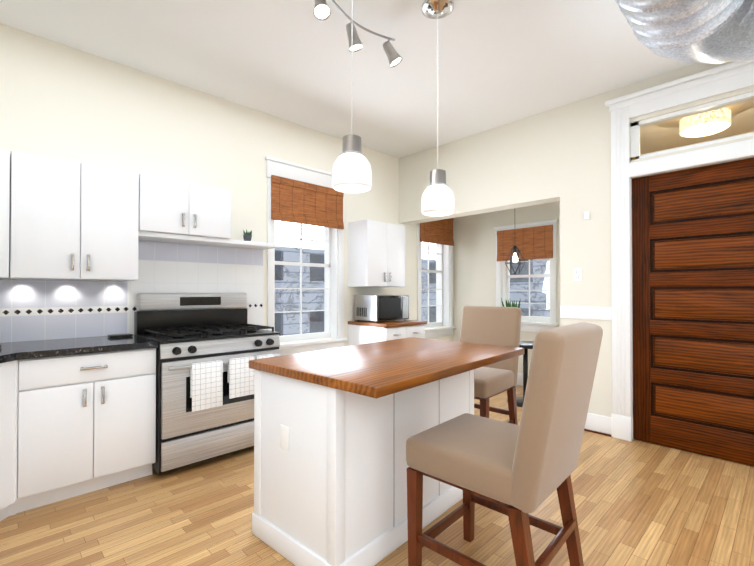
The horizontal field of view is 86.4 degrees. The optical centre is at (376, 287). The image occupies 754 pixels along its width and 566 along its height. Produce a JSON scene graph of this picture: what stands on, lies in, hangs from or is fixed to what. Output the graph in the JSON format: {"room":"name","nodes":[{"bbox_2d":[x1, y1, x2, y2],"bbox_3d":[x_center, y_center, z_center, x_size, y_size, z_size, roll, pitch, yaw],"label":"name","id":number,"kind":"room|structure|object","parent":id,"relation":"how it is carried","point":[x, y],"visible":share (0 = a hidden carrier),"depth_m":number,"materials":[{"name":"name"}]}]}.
{"room":"kitchen","nodes":[
{"label":"kitchen","id":0,"kind":"room"},
{"bbox_2d":[0,23,452,346],"bbox_3d":[-1.038,-0.208,4.144,6.290,2.990,0.250,0,-1,-44],"label":"wall","id":1,"kind":"structure","parent":0,"point":[61,101],"depth_m":3.32,"materials":[{"name":"beige paint"}]},
{"bbox_2d":[0,149,9,278],"bbox_3d":[-2.539,-0.440,2.263,0.682,0.765,0.348,0,-1,-44],"label":"upper cabinet","id":2,"kind":"object","parent":1,"relation":"attached to","point":[4,206],"visible":1,"depth_m":2.38,"materials":[{"name":"white wood"}]},
{"bbox_2d":[8,151,138,280],"bbox_3d":[-2.049,-0.435,2.739,0.677,0.765,0.348,0,-1,-44],"label":"upper cabinet","id":3,"kind":"object","parent":1,"relation":"attached to","point":[70,220],"visible":1,"depth_m":2.60,"materials":[{"name":"white wood"}]},
{"bbox_2d":[0,240,262,342],"bbox_3d":[-2.081,-0.005,2.949,2.719,0.732,0.003,0,-1,-44],"label":"backsplash","id":4,"kind":"structure","parent":1,"relation":"attached to","point":[31,310],"depth_m":3.08,"materials":[{"name":"tile"}]},
{"bbox_2d":[139,174,230,238],"bbox_3d":[-1.561,-0.610,3.215,0.676,0.407,0.348,0,-1,-44],"label":"upper cabinet","id":5,"kind":"object","parent":1,"relation":"attached to","point":[168,206],"visible":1,"depth_m":3.07,"materials":[{"name":"white wood"}]},
{"bbox_2d":[138,231,278,249],"bbox_3d":[-1.412,-0.386,3.395,1.143,0.035,0.296,0,-1,-44],"label":"shelf","id":6,"kind":"object","parent":1,"relation":"attached to","point":[171,238],"visible":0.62,"depth_m":3.29,"materials":[{"name":"white wood"}]},
{"bbox_2d":[243,229,251,240],"bbox_3d":[-1.174,-0.464,3.632,0.082,0.121,0.084,0,-1,-44],"label":"plant pot","id":7,"kind":"object","parent":6,"relation":"on","point":[247,236],"visible":0.88,"depth_m":3.60,"materials":[{"name":"grey ceramic"}]},
{"bbox_2d":[265,156,346,355],"bbox_3d":[-0.795,-0.287,4.325,1.010,1.970,0.290,0,-1,-44],"label":"window","id":8,"kind":"structure","parent":1,"relation":"in","point":[333,265],"depth_m":4.35,"materials":[{"name":"white wood"}]},
{"bbox_2d":[271,175,343,228],"bbox_3d":[-0.705,-0.879,4.238,0.900,0.437,0.028,0,-1,-44],"label":"window blind","id":9,"kind":"object","parent":8,"relation":"attached to","point":[296,201],"visible":0.98,"depth_m":4.20,"materials":[{"name":"brown wood"}]},
{"bbox_2d":[348,219,404,286],"bbox_3d":[0.012,-0.378,4.744,0.630,0.740,0.348,0,-1,-44],"label":"upper cabinet","id":10,"kind":"object","parent":1,"relation":"attached to","point":[376,253],"visible":1,"depth_m":4.57,"materials":[{"name":"white wood"}]},
{"bbox_2d":[417,223,455,337],"bbox_3d":[0.786,-0.238,5.862,0.880,1.900,0.290,0,-1,-44],"label":"window","id":11,"kind":"structure","parent":1,"relation":"in","point":[444,272],"depth_m":6.03,"materials":[{"name":"white wood"}]},
{"bbox_2d":[420,218,453,245],"bbox_3d":[0.876,-0.856,5.775,0.770,0.457,0.028,0,-1,-44],"label":"window blind","id":12,"kind":"object","parent":11,"relation":"attached to","point":[438,232],"visible":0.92,"depth_m":5.78,"materials":[{"name":"brown wood"}]},
{"bbox_2d":[0,0,693,157],"bbox_3d":[1.066,-1.732,2.611,7.150,0.030,5.500,0,-1,-44],"label":"ceiling","id":13,"kind":"structure","parent":0,"point":[501,62],"depth_m":2.95,"materials":[{"name":"white paint"}]},
{"bbox_2d":[332,0,371,192],"bbox_3d":[-0.126,-1.110,2.032,0.202,1.225,0.202,0,-1,-44],"label":"pendant lamp","id":14,"kind":"object","parent":13,"relation":"hanging from","point":[351,171],"visible":1,"depth_m":1.97,"materials":[{"name":"white glass"}]},
{"bbox_2d":[314,0,401,67],"bbox_3d":[-0.237,-1.588,2.281,0.170,0.264,1.097,0,-1,41],"label":"track spotlight","id":15,"kind":"object","parent":13,"relation":"attached to","point":[322,11],"visible":0.96,"depth_m":2.44,"materials":[{"name":"silver metal"}]},
{"bbox_2d":[421,0,454,216],"bbox_3d":[0.371,-1.084,2.453,0.202,1.270,0.202,0,-1,-44],"label":"pendant lamp","id":16,"kind":"object","parent":13,"relation":"hanging from","point":[438,200],"visible":1,"depth_m":2.40,"materials":[{"name":"white glass"}]},
{"bbox_2d":[505,246,524,273],"bbox_3d":[1.630,-0.927,4.743,0.225,1.543,0.196,0,-1,-44],"label":"cage pendant light","id":17,"kind":"object","parent":13,"relation":"hanging from","point":[514,259],"visible":0.85,"depth_m":4.72,"materials":[{"name":"black metal"}]},
{"bbox_2d":[615,0,753,63],"bbox_3d":[1.121,-1.448,0.523,3.900,0.575,2.014,0,-1,-44],"label":"ceiling vent","id":18,"kind":"object","parent":13,"relation":"in","point":[704,31],"visible":1,"depth_m":1.88,"materials":[{"name":"grey metal"}]},
{"bbox_2d":[0,385,753,565],"bbox_3d":[1.066,1.303,2.584,7.150,0.060,5.500,0,-1,-44],"label":"floor","id":19,"kind":"structure","parent":0,"point":[640,503],"depth_m":2.19,"materials":[{"name":"brown wood"}]},
{"bbox_2d":[0,386,35,520],"bbox_3d":[-2.168,0.828,1.740,0.919,0.876,1.594,0,-1,-44],"label":"base cabinet","id":20,"kind":"object","parent":19,"relation":"on","point":[17,407],"depth_m":2.20,"materials":[{"name":"white wood"}]},
{"bbox_2d":[36,378,155,507],"bbox_3d":[-1.932,0.836,2.653,0.693,0.876,0.614,0,-1,-44],"label":"base cabinet","id":21,"kind":"object","parent":19,"relation":"on","point":[77,416],"depth_m":2.44,"materials":[{"name":"white wood"}]},
{"bbox_2d":[0,334,157,389],"bbox_3d":[-1.919,0.372,1.986,1.612,0.040,1.594,0,-1,-44],"label":"countertop","id":22,"kind":"structure","parent":21,"relation":"on","point":[52,364],"depth_m":2.41,"materials":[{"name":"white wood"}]},
{"bbox_2d":[108,333,132,337],"bbox_3d":[-1.867,0.351,2.920,0.140,0.017,0.100,0,-1,-44],"label":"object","id":23,"kind":"structure","parent":22,"relation":"on","point":[119,335],"depth_m":2.89,"materials":[{"name":"black stone"}]},
{"bbox_2d":[134,293,279,473],"bbox_3d":[-1.312,0.640,3.164,0.895,1.195,0.722,0,-1,-44],"label":"stove","id":24,"kind":"object","parent":19,"relation":"on","point":[210,345],"visible":0.92,"depth_m":2.92,"materials":[{"name":"silver metal"}]},
{"bbox_2d":[252,369,473,565],"bbox_3d":[-0.010,0.845,2.306,0.638,0.850,1.198,0,-1,42],"label":"kitchen island","id":25,"kind":"object","parent":19,"relation":"on","point":[335,429],"depth_m":1.86,"materials":[{"name":"white paint"}]},
{"bbox_2d":[249,337,523,400],"bbox_3d":[0.131,0.399,2.295,0.890,0.041,1.394,0,-1,42],"label":"island countertop","id":26,"kind":"structure","parent":25,"relation":"on","point":[376,370],"depth_m":2.00,"materials":[{"name":"brown wood"}]},
{"bbox_2d":[348,320,426,345],"bbox_3d":[0.121,0.841,4.635,0.670,0.900,0.636,0,-1,-44],"label":"base cabinet","id":27,"kind":"object","parent":19,"relation":"on","point":[362,332],"visible":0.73,"depth_m":4.44,"materials":[{"name":"white wood"}]},
{"bbox_2d":[355,295,408,322],"bbox_3d":[0.061,0.239,4.680,0.522,0.300,0.388,0,-1,-44],"label":"microwave","id":28,"kind":"object","parent":27,"relation":"on","point":[376,308],"visible":0.98,"depth_m":4.51,"materials":[{"name":"silver metal"}]},
{"bbox_2d":[460,306,521,424],"bbox_3d":[0.777,0.721,3.173,0.505,1.127,0.649,0,-1,42],"label":"chair","id":29,"kind":"object","parent":19,"relation":"on","point":[493,325],"visible":0.4,"depth_m":3.20,"materials":[{"name":"beige fabric"}]},
{"bbox_2d":[406,322,602,565],"bbox_3d":[0.520,0.708,1.669,0.649,1.127,0.505,0,-1,43],"label":"chair","id":30,"kind":"object","parent":19,"relation":"on","point":[521,471],"visible":1,"depth_m":1.50,"materials":[{"name":"beige fabric"}]},
{"bbox_2d":[507,341,533,406],"bbox_3d":[1.662,0.960,4.492,0.560,0.660,0.560,0,-1,-44],"label":"bistro table","id":31,"kind":"object","parent":19,"relation":"on","point":[526,345],"visible":0.44,"depth_m":4.47,"materials":[{"name":"black metal"}]},
{"bbox_2d":[501,298,520,307],"bbox_3d":[1.552,0.374,4.696,0.261,0.512,0.217,0,-1,-44],"label":"potted plant","id":32,"kind":"object","parent":31,"relation":"on","point":[508,304],"visible":0.17,"depth_m":4.65,"materials":[{"name":"green plant"}]},
{"bbox_2d":[453,201,559,372],"bbox_3d":[1.933,-0.197,5.457,0.200,2.990,2.510,0,-1,-44],"label":"wall","id":33,"kind":"structure","parent":0,"point":[474,262],"depth_m":5.75,"materials":[{"name":"beige paint"}]},
{"bbox_2d":[517,373,522,385],"bbox_3d":[1.872,1.217,5.351,0.018,0.160,2.060,0,-1,-44],"label":"baseboard","id":34,"kind":"structure","parent":33,"relation":"attached to","point":[520,375],"depth_m":5.31,"materials":[{"name":"white"}]},
{"bbox_2d":[494,219,557,331],"bbox_3d":[1.995,-0.133,5.335,0.240,1.420,0.870,0,-1,-44],"label":"window","id":35,"kind":"structure","parent":33,"relation":"in","point":[503,277],"depth_m":5.28,"materials":[{"name":"white wood"}]},
{"bbox_2d":[497,225,552,260],"bbox_3d":[1.920,-0.570,5.267,0.028,0.417,0.760,0,-1,-44],"label":"window blind","id":36,"kind":"object","parent":35,"relation":"attached to","point":[530,243],"visible":1,"depth_m":5.23,"materials":[{"name":"brown wood"}]},
{"bbox_2d":[399,61,753,416],"bbox_3d":[2.171,-0.215,3.463,0.200,2.990,5.200,0,-1,-44],"label":"wall","id":37,"kind":"structure","parent":0,"point":[562,154],"depth_m":3.74,"materials":[{"name":"beige paint"}]},
{"bbox_2d":[574,268,581,280],"bbox_3d":[1.831,-0.118,3.662,0.008,0.116,0.072,0,-1,-44],"label":"light switch","id":38,"kind":"object","parent":37,"relation":"attached to","point":[577,274],"visible":1,"depth_m":3.66,"materials":[{"name":"white plastic"}]},
{"bbox_2d":[560,306,611,436],"bbox_3d":[1.865,0.727,3.603,0.032,1.110,0.438,0,-1,-44],"label":"baseboard","id":39,"kind":"structure","parent":37,"relation":"attached to","point":[598,424],"depth_m":3.55,"materials":[{"name":"white wood"}]},
{"bbox_2d":[584,212,589,219],"bbox_3d":[1.884,-0.643,3.603,0.020,0.070,0.045,0,-1,-44],"label":"sensor","id":40,"kind":"object","parent":37,"relation":"attached to","point":[586,215],"visible":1,"depth_m":3.60,"materials":[{"name":"white plastic"}]},
{"bbox_2d":[605,59,753,441],"bbox_3d":[2.498,-0.165,3.083,0.260,2.885,1.266,0,-1,-44],"label":"door frame","id":41,"kind":"structure","parent":37,"relation":"in","point":[717,81],"depth_m":3.35,"materials":[{"name":"white painted wood"},{"name":"glass"}]},
{"bbox_2d":[632,158,753,465],"bbox_3d":[2.462,0.175,3.049,0.099,2.188,0.918,0,-1,-44],"label":"door leaf","id":42,"kind":"structure","parent":41,"relation":"attached to","point":[693,296],"depth_m":3.08,"materials":[{"name":"brown wood"}]},
{"bbox_2d":[640,100,753,155],"bbox_3d":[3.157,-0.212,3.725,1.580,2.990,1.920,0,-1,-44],"label":"ceiling","id":43,"kind":"structure","parent":0,"point":[661,135],"depth_m":4.13,"materials":[{"name":"beige paint"}]},
{"bbox_2d":[680,108,730,136],"bbox_3d":[2.915,-1.488,3.570,0.356,0.202,0.356,0,-1,-44],"label":"light","id":44,"kind":"object","parent":43,"relation":"attached to","point":[704,118],"depth_m":3.47,"materials":[{"name":"yellow glass"}]},
{"label":"outside","id":45,"kind":"structure","parent":0,"visible":0},
{"bbox_2d":[275,220,549,335],"bbox_3d":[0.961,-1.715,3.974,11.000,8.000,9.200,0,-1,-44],"label":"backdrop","id":46,"kind":"structure","parent":45,"point":[290,328],"depth_m":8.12,"materials":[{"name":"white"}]}
]}

